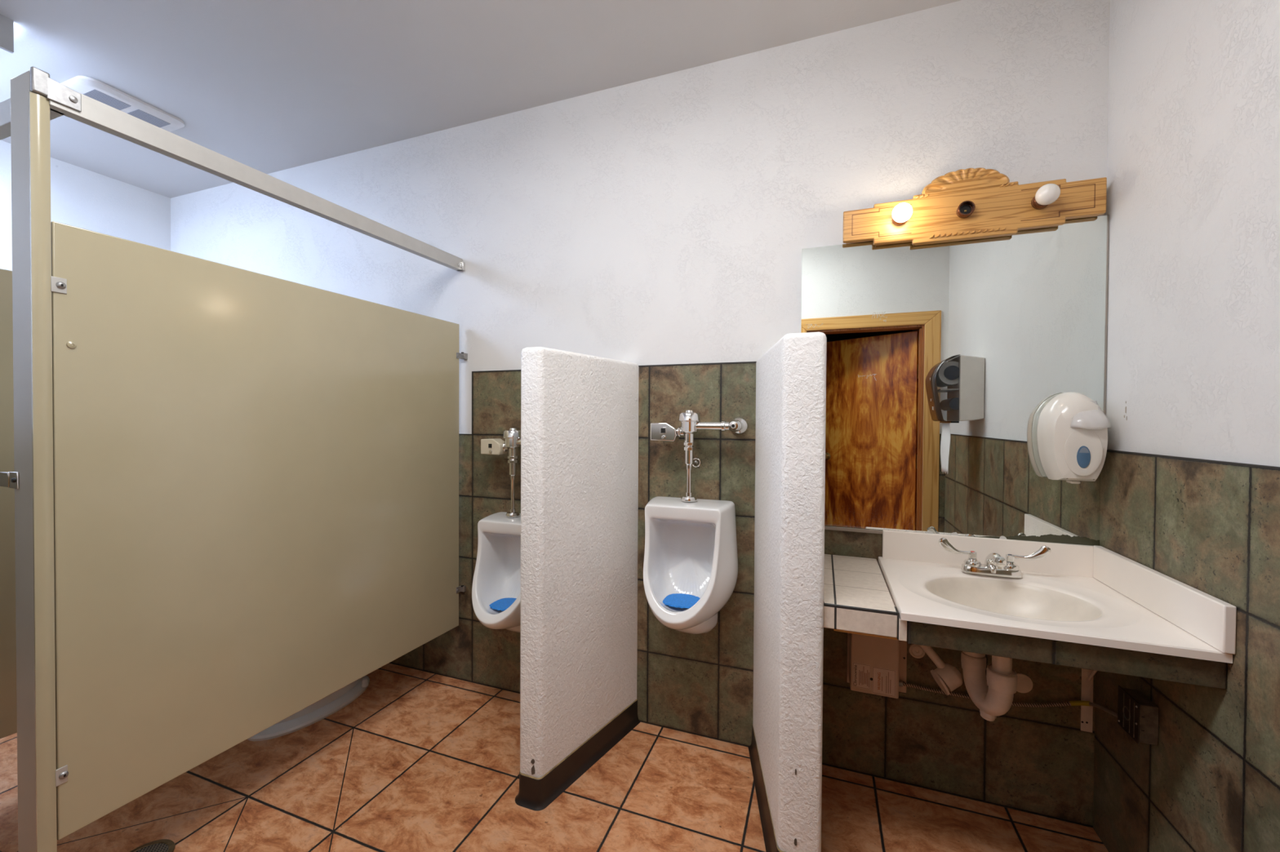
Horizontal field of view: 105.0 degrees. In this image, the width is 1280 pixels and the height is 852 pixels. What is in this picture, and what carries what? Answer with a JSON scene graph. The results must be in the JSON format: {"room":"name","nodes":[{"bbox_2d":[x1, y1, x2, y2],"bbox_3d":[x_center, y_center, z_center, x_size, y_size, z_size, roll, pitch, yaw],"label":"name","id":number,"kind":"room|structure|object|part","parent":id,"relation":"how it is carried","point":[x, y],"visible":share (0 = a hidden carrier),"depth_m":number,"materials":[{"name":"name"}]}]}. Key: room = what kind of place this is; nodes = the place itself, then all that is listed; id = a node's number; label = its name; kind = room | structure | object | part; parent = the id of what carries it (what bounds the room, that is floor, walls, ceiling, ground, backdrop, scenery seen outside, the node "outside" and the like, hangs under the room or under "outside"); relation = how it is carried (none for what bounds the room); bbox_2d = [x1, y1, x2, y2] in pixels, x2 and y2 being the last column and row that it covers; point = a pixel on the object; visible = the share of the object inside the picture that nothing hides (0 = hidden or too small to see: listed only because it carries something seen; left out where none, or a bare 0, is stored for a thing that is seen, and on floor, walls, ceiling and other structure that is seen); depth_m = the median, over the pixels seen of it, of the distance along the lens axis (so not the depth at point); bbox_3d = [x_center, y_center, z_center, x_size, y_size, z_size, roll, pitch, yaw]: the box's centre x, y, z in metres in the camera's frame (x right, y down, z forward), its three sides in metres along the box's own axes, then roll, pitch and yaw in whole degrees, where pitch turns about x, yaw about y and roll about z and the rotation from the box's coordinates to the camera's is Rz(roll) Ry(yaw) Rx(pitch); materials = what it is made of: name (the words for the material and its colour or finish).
{"room":"public restroom","nodes":[
{"label":"public restroom","id":0,"kind":"room"},
{"bbox_2d":[0,140,170,271],"bbox_3d":[-3.538,-0.122,2.245,0.100,2.746,2.200,1,1,20],"label":"wall","id":1,"kind":"structure","parent":0,"point":[81,197],"depth_m":2.91,"materials":[{"name":"white paint"}]},
{"bbox_2d":[0,0,959,198],"bbox_3d":[-1.436,-1.503,0.704,5.085,0.080,3.800,1,1,20],"label":"ceiling","id":2,"kind":"structure","parent":0,"point":[267,86],"depth_m":1.96,"materials":[{"name":"white paint"}]},
{"bbox_2d":[0,13,13,53],"bbox_3d":[-2.925,-1.429,1.860,1.240,0.115,0.318,1,1,20],"label":"fluorescent light","id":3,"kind":"object","parent":2,"relation":"attached to","point":[6,24],"visible":1,"depth_m":1.78,"materials":[{"name":"white"}]},
{"bbox_2d":[61,75,184,131],"bbox_3d":[-2.444,-1.477,2.300,0.355,0.022,0.370,1,1,20],"label":"ceiling vent","id":4,"kind":"object","parent":2,"relation":"in","point":[93,88],"visible":0.46,"depth_m":2.22,"materials":[{"name":"white plastic"}]},
{"bbox_2d":[83,88,131,110],"bbox_3d":[-2.469,-1.467,2.234,0.255,0.004,0.120,1,1,20],"label":"grille","id":5,"kind":"object","parent":4,"relation":"attached to","point":[100,95],"depth_m":2.20,"materials":[{"name":"grey metal"}]},
{"bbox_2d":[127,109,170,127],"bbox_3d":[-2.418,-1.469,2.370,0.255,0.004,0.120,1,1,20],"label":"grille","id":6,"kind":"object","parent":4,"relation":"attached to","point":[142,114],"depth_m":2.34,"materials":[{"name":"grey metal"}]},
{"bbox_2d":[0,663,1108,851],"bbox_3d":[-1.453,1.322,0.740,5.085,0.080,3.800,1,1,20],"label":"floor","id":7,"kind":"structure","parent":0,"point":[420,761],"depth_m":1.67,"materials":[{"name":"tile"}]},
{"bbox_2d":[0,70,57,851],"bbox_3d":[-1.464,0.229,1.171,0.153,2.094,0.038,1,1,20],"label":"pilaster","id":8,"kind":"object","parent":7,"relation":"on","point":[32,479],"visible":0.98,"depth_m":1.15,"materials":[{"name":"grey paint"}]},
{"bbox_3d":[-1.442,0.230,1.167,0.092,2.094,0.029,1,1,20],"label":"post","id":9,"kind":"part","parent":8,"relation":"part of","materials":[{"name":"grey metal"}]},
{"bbox_2d":[0,97,64,140],"bbox_3d":[-2.483,-0.795,1.576,2.328,0.060,0.032,1,1,20],"label":"headrail","id":10,"kind":"object","parent":8,"relation":"attached to","point":[5,106],"visible":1,"depth_m":1.23,"materials":[{"name":"metal"}]},
{"bbox_3d":[-1.395,0.256,1.149,0.010,2.042,0.031,1,1,20],"label":"edge trim","id":11,"kind":"part","parent":8,"relation":"part of","materials":[{"name":"beige paint"}]},
{"bbox_2d":[30,66,81,111],"bbox_3d":[-1.375,-0.793,1.157,0.016,0.060,0.080,1,1,26],"label":"clamp","id":12,"kind":"object","parent":8,"relation":"attached to","point":[41,83],"visible":1,"depth_m":1.15,"materials":[{"name":"metal"}]},
{"bbox_2d":[48,91,465,271],"bbox_3d":[-1.134,-0.789,1.788,0.047,0.058,1.372,1,1,22],"label":"headrail","id":13,"kind":"object","parent":8,"relation":"attached to","point":[97,114],"visible":0.94,"depth_m":1.50,"materials":[{"name":"metal"}]},
{"bbox_2d":[130,839,175,851],"bbox_3d":[-1.457,1.270,1.440,0.136,0.004,0.136,1,1,20],"label":"floor drain","id":14,"kind":"object","parent":7,"relation":"on","point":[164,845],"visible":1,"depth_m":1.48,"materials":[{"name":"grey metal"}]},
{"bbox_2d":[247,675,369,742],"bbox_3d":[-1.462,0.875,2.262,0.490,0.775,0.709,1,1,20],"label":"toilet","id":15,"kind":"object","parent":7,"relation":"on","point":[340,699],"visible":0.13,"depth_m":2.12,"materials":[{"name":"white ceramic"}]},
{"bbox_2d":[515,346,639,811],"bbox_3d":[-0.215,0.503,1.879,0.122,1.543,0.609,1,1,34],"label":"wall","id":16,"kind":"structure","parent":7,"relation":"on","point":[580,411],"depth_m":1.77,"materials":[{"name":"white paint"}]},
{"bbox_2d":[748,332,826,851],"bbox_3d":[0.479,0.511,1.624,0.156,1.543,0.617,0,1,6],"label":"wall","id":17,"kind":"structure","parent":7,"relation":"on","point":[785,748],"depth_m":1.36,"materials":[{"name":"white paint"}]},
{"bbox_2d":[823,554,906,641],"bbox_3d":[0.654,0.523,1.573,0.281,0.078,0.538,1,1,20],"label":"countertop","id":18,"kind":"structure","parent":17,"relation":"attached to","point":[858,600],"depth_m":1.37,"materials":[{"name":"beige tile"}]},
{"bbox_3d":[-2.169,0.254,1.437,0.185,2.030,0.029,1,1,20],"label":"pilaster","id":19,"kind":"object","parent":7,"relation":"on","visible":0},
{"bbox_2d":[0,268,17,738],"bbox_3d":[-1.960,0.245,1.687,0.043,1.481,0.588,1,1,23],"label":"door","id":20,"kind":"structure","parent":19,"relation":"attached to","point":[8,703],"depth_m":1.55,"materials":[{"name":"beige paint"}]},
{"bbox_2d":[170,0,1110,434],"bbox_3d":[-0.801,-0.109,2.457,5.085,2.746,0.100,1,1,20],"label":"wall","id":21,"kind":"structure","parent":0,"point":[668,219],"depth_m":2.03,"materials":[{"name":"white paint"}]},
{"bbox_2d":[50,221,467,840],"bbox_3d":[-1.140,0.249,1.802,0.055,1.481,1.373,1,1,23],"label":"toilet partition","id":22,"kind":"structure","parent":21,"relation":"attached to","point":[255,475],"depth_m":1.48,"materials":[{"name":"beige paint"}]},
{"bbox_2d":[471,511,520,633],"bbox_3d":[-0.566,0.681,2.143,0.372,0.546,0.320,1,1,20],"label":"urinal","id":23,"kind":"object","parent":21,"relation":"attached to","point":[497,572],"visible":0.62,"depth_m":2.16,"materials":[{"name":"white ceramic"}]},
{"bbox_2d":[480,428,520,517],"bbox_3d":[-0.530,0.207,2.216,0.364,0.395,0.148,1,1,20],"label":"valve","id":24,"kind":"object","parent":23,"relation":"attached to","point":[497,446],"visible":0.73,"depth_m":2.19,"materials":[{"name":"silver metal"}]},
{"bbox_3d":[-0.482,0.070,2.168,0.145,0.031,0.031,1,1,20],"label":"supply arm","id":25,"kind":"part","parent":24,"relation":"part of","materials":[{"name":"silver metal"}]},
{"bbox_2d":[488,598,516,611],"bbox_3d":[-0.576,0.773,2.132,0.171,0.006,0.137,1,1,20],"label":"screen","id":26,"kind":"object","parent":23,"relation":"in","point":[503,604],"visible":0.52,"depth_m":2.12,"materials":[{"name":"blue plastic"}]},
{"bbox_2d":[506,626,520,633],"bbox_3d":[-0.544,0.871,2.206,0.200,0.165,0.190,1,1,20],"label":"outlet","id":27,"kind":"object","parent":23,"relation":"attached to","point":[517,628],"depth_m":2.13,"materials":[{"name":"white ceramic"}]},
{"bbox_2d":[458,361,756,435],"bbox_3d":[-1.289,-0.117,2.578,3.885,0.310,0.011,1,1,20],"label":"trim","id":28,"kind":"structure","parent":21,"relation":"attached to","point":[740,362],"depth_m":2.08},
{"bbox_2d":[643,496,737,634],"bbox_3d":[0.166,0.569,1.870,0.372,0.546,0.320,1,1,20],"label":"urinal","id":29,"kind":"object","parent":21,"relation":"attached to","point":[691,548],"visible":0.97,"depth_m":1.88,"materials":[{"name":"white ceramic"}]},
{"bbox_2d":[662,593,700,608],"bbox_3d":[0.156,0.661,1.859,0.171,0.006,0.137,1,1,20],"label":"screen","id":30,"kind":"object","parent":29,"relation":"in","point":[681,601],"visible":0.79,"depth_m":1.85,"materials":[{"name":"blue plastic"}]},
{"bbox_2d":[674,613,717,634],"bbox_3d":[0.188,0.759,1.934,0.200,0.165,0.190,1,1,20],"label":"outlet","id":31,"kind":"object","parent":29,"relation":"attached to","point":[711,621],"depth_m":1.89,"materials":[{"name":"white ceramic"}]},
{"bbox_2d":[650,410,748,502],"bbox_3d":[0.232,0.115,1.933,0.364,0.353,0.148,1,1,20],"label":"valve","id":32,"kind":"object","parent":29,"relation":"attached to","point":[690,420],"visible":1,"depth_m":1.90,"materials":[{"name":"silver metal"}]},
{"bbox_3d":[0.091,0.018,1.919,0.026,0.026,0.004,1,1,20],"label":"sensor frame","id":33,"kind":"part","parent":32,"relation":"part of","materials":[{"name":"silver metal"}]},
{"bbox_3d":[0.280,-0.001,1.884,0.145,0.031,0.031,1,1,20],"label":"supply arm","id":34,"kind":"part","parent":32,"relation":"part of","materials":[{"name":"silver metal"}]},
{"bbox_2d":[692,457,701,467],"bbox_3d":[0.230,0.150,2.011,0.040,0.040,0.006,1,1,20],"label":"escutcheon","id":35,"kind":"object","parent":21,"relation":"attached to","point":[695,462],"visible":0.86,"depth_m":2.01,"materials":[{"name":"silver metal"}]},
{"bbox_2d":[388,362,1095,828],"bbox_3d":[-0.823,0.500,2.413,4.885,1.528,0.011,1,1,20],"label":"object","id":36,"kind":"structure","parent":21,"relation":"attached to","point":[1034,761],"depth_m":1.96,"materials":[{"name":"stone"}]},
{"bbox_2d":[847,599,906,698],"bbox_3d":[0.845,0.788,1.742,0.195,0.330,0.092,1,1,20],"label":"water heater","id":37,"kind":"object","parent":21,"relation":"attached to","point":[876,666],"visible":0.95,"depth_m":1.71,"materials":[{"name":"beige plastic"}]},
{"bbox_3d":[0.777,0.877,1.721,0.055,0.083,0.001,1,1,20],"label":"printed frame","id":38,"kind":"part","parent":37,"relation":"part of","materials":[{"name":"brown"}]},
{"bbox_3d":[0.843,0.885,1.697,0.070,0.089,0.001,1,1,20],"label":"printed frame","id":39,"kind":"part","parent":37,"relation":"part of","materials":[{"name":"brown"}]},
{"bbox_2d":[898,680,1117,717],"bbox_3d":[1.139,0.873,1.557,0.566,0.124,0.221,1,1,20],"label":"cable","id":40,"kind":"object","parent":37,"relation":"attached to","point":[1078,703],"visible":0.8,"depth_m":1.60,"materials":[{"name":"metal"}]},
{"bbox_2d":[908,644,924,658],"bbox_3d":[0.980,0.797,1.736,0.052,0.052,0.010,1,1,20],"label":"escutcheon","id":41,"kind":"object","parent":21,"relation":"attached to","point":[917,651],"visible":0.94,"depth_m":1.74,"materials":[{"name":"white plastic"}]},
{"bbox_2d":[800,214,1109,546],"bbox_3d":[1.038,-0.137,1.707,0.912,1.055,0.024,1,1,20],"label":"wall mirror","id":42,"kind":"object","parent":21,"relation":"attached to","point":[944,360],"visible":0.86,"depth_m":1.68,"materials":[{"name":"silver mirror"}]},
{"bbox_2d":[1036,391,1111,484],"bbox_3d":[1.343,0.035,1.516,0.160,0.285,0.135,1,1,20],"label":"soap dispenser","id":43,"kind":"object","parent":42,"relation":"attached to","point":[1072,428],"visible":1,"depth_m":1.49,"materials":[{"name":"beige plastic"}]},
{"bbox_3d":[1.348,-0.033,1.476,0.096,0.088,0.066,1,1,20],"label":"push lever","id":44,"kind":"part","parent":43,"relation":"part of","materials":[{"name":"white plastic"}]},
{"bbox_2d":[843,167,1106,245],"bbox_3d":[1.075,-0.744,1.615,0.750,0.233,0.118,1,1,20],"label":"vanity light","id":45,"kind":"object","parent":21,"relation":"attached to","point":[980,202],"depth_m":1.63,"materials":[{"name":"brown wood"}]},
{"bbox_2d":[892,217,906,226],"bbox_3d":[0.899,-0.721,1.695,0.049,0.049,0.028,1,1,20],"label":"socket","id":46,"kind":"object","parent":45,"relation":"attached to","point":[894,223],"depth_m":1.70,"materials":[{"name":"orange metal"}]},
{"bbox_3d":[0.887,-0.720,1.664,0.061,0.061,0.078,1,1,20],"label":"light bulb","id":47,"kind":"part","parent":45,"relation":"part of","materials":[{"name":"white glass"}]},
{"bbox_2d":[955,200,975,217],"bbox_3d":[1.080,-0.719,1.628,0.049,0.049,0.028,1,1,20],"label":"socket","id":48,"kind":"object","parent":45,"relation":"attached to","point":[964,209],"depth_m":1.63,"materials":[{"name":"black plastic"}]},
{"bbox_2d":[1031,195,1048,209],"bbox_3d":[1.274,-0.717,1.556,0.049,0.049,0.028,1,1,20],"label":"socket","id":49,"kind":"object","parent":45,"relation":"attached to","point":[1034,205],"depth_m":1.56,"materials":[{"name":"orange metal"}]},
{"bbox_3d":[1.262,-0.716,1.525,0.061,0.061,0.078,1,1,20],"label":"light bulb","id":50,"kind":"part","parent":45,"relation":"part of","materials":[{"name":"white glass"}]},
{"bbox_2d":[882,529,1093,577],"bbox_3d":[1.162,0.428,1.659,0.616,0.102,0.018,1,1,20],"label":"backsplash","id":51,"kind":"structure","parent":21,"relation":"attached to","point":[1064,559],"depth_m":1.65,"materials":[{"name":"ceramic"}]},
{"bbox_2d":[1016,673,1032,693],"bbox_3d":[1.268,0.857,1.632,0.064,0.064,0.005,1,1,20],"label":"cover plate","id":52,"kind":"object","parent":21,"relation":"attached to","point":[1024,684],"visible":0.79,"depth_m":1.63,"materials":[{"name":"white plastic"}]},
{"bbox_2d":[878,529,1232,689],"bbox_3d":[1.063,0.507,1.413,0.630,0.256,0.550,1,1,20],"label":"sink","id":53,"kind":"object","parent":21,"relation":"attached to","point":[1057,597],"depth_m":1.28,"materials":[{"name":"stone"}]},
{"bbox_2d":[960,651,1017,721],"bbox_3d":[1.065,0.747,1.549,0.088,0.267,0.308,0,1,9],"label":"trap","id":54,"kind":"object","parent":53,"relation":"attached to","point":[995,700],"visible":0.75,"depth_m":1.44,"materials":[{"name":"white plastic"}]},
{"bbox_2d":[919,644,962,695],"bbox_3d":[0.981,0.793,1.601,0.120,0.154,0.087,1,1,20],"label":"valve cover","id":55,"kind":"object","parent":54,"relation":"attached to","point":[948,677],"visible":0.98,"depth_m":1.58,"materials":[{"name":"white plastic"}]},
{"bbox_3d":[0.973,0.765,1.620,0.096,0.099,0.029,1,1,43],"label":"stem","id":56,"kind":"part","parent":55,"relation":"part of","materials":[{"name":"white plastic"}]},
{"bbox_2d":[961,651,986,659],"bbox_3d":[1.054,0.720,1.551,0.063,0.005,0.063,1,1,20],"label":"washer","id":57,"kind":"object","parent":54,"relation":"in","point":[965,655],"depth_m":1.53,"materials":[{"name":"white plastic"}]},
{"bbox_2d":[986,663,1017,676],"bbox_3d":[1.054,0.712,1.431,0.070,0.005,0.070,1,1,20],"label":"washer","id":58,"kind":"object","parent":54,"relation":"in","point":[993,670],"depth_m":1.41,"materials":[{"name":"white plastic"}]},
{"bbox_2d":[938,537,1051,577],"bbox_3d":[1.123,0.424,1.556,0.301,0.107,0.140,1,1,20],"label":"faucet","id":59,"kind":"object","parent":53,"relation":"on","point":[994,565],"visible":1,"depth_m":1.56,"materials":[{"name":"silver metal"}]},
{"bbox_3d":[1.035,0.394,1.613,0.098,0.051,0.012,0,1,8],"label":"wing blade","id":60,"kind":"part","parent":59,"relation":"part of","materials":[{"name":"silver metal"}]},
{"bbox_3d":[1.087,0.422,1.604,0.020,0.022,0.018,1,1,20],"label":"handle","id":61,"kind":"part","parent":59,"relation":"part of","materials":[{"name":"silver metal"}]},
{"bbox_3d":[1.127,0.433,1.567,0.032,0.070,0.116,1,1,20],"label":"spout","id":62,"kind":"part","parent":59,"relation":"part of","materials":[{"name":"silver metal"}]},
{"bbox_3d":[1.105,0.417,1.507,0.033,0.030,0.034,1,1,20],"label":"spout","id":63,"kind":"part","parent":59,"relation":"part of","materials":[{"name":"silver metal"}]},
{"bbox_3d":[1.182,0.423,1.569,0.020,0.022,0.018,1,1,20],"label":"handle","id":64,"kind":"part","parent":59,"relation":"part of","materials":[{"name":"silver metal"}]},
{"bbox_3d":[1.228,0.396,1.542,0.098,0.051,0.012,1,1,33],"label":"wing blade","id":65,"kind":"part","parent":59,"relation":"part of","materials":[{"name":"silver metal"}]},
{"bbox_3d":[0.984,0.535,1.173,0.610,0.064,0.018,1,1,20],"label":"counter apron","id":66,"kind":"part","parent":53,"relation":"part of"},
{"bbox_2d":[1093,545,1236,654],"bbox_3d":[1.345,0.430,1.293,0.020,0.103,0.539,1,1,20],"label":"side splash","id":67,"kind":"object","parent":53,"relation":"attached to","point":[1212,620],"visible":1,"depth_m":1.20,"materials":[{"name":"stone"}]},
{"bbox_2d":[1080,668,1097,733],"bbox_3d":[1.366,0.749,1.390,0.030,0.467,0.390,1,1,20],"label":"bracket","id":68,"kind":"object","parent":21,"relation":"attached to","point":[1086,691],"visible":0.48,"depth_m":1.57,"materials":[{"name":"white metal"}]},
{"bbox_2d":[1106,0,1279,466],"bbox_3d":[0.892,-0.066,-0.144,0.101,2.746,3.600,1,1,20],"label":"wall","id":69,"kind":"structure","parent":0,"point":[1193,196],"depth_m":1.18,"materials":[{"name":"white paint"}]},
{"bbox_2d":[1117,685,1159,746],"bbox_3d":[1.338,0.779,1.321,0.045,0.108,0.096,1,1,20],"label":"junction box","id":70,"kind":"object","parent":69,"relation":"attached to","point":[1137,715],"visible":1,"depth_m":1.29,"materials":[{"name":"metal"}]},
{"bbox_2d":[1093,451,1279,851],"bbox_3d":[1.095,0.693,0.580,0.011,1.212,2.096,1,1,20],"label":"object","id":71,"kind":"structure","parent":69,"relation":"attached to","point":[1211,783],"depth_m":1.14,"materials":[{"name":"tile"}]},
{"bbox_2d":[1106,449,1279,470],"bbox_3d":[1.098,0.086,0.573,0.011,0.004,2.096,1,1,20],"label":"trim","id":72,"kind":"structure","parent":69,"relation":"attached to","point":[1111,451],"depth_m":1.13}
]}

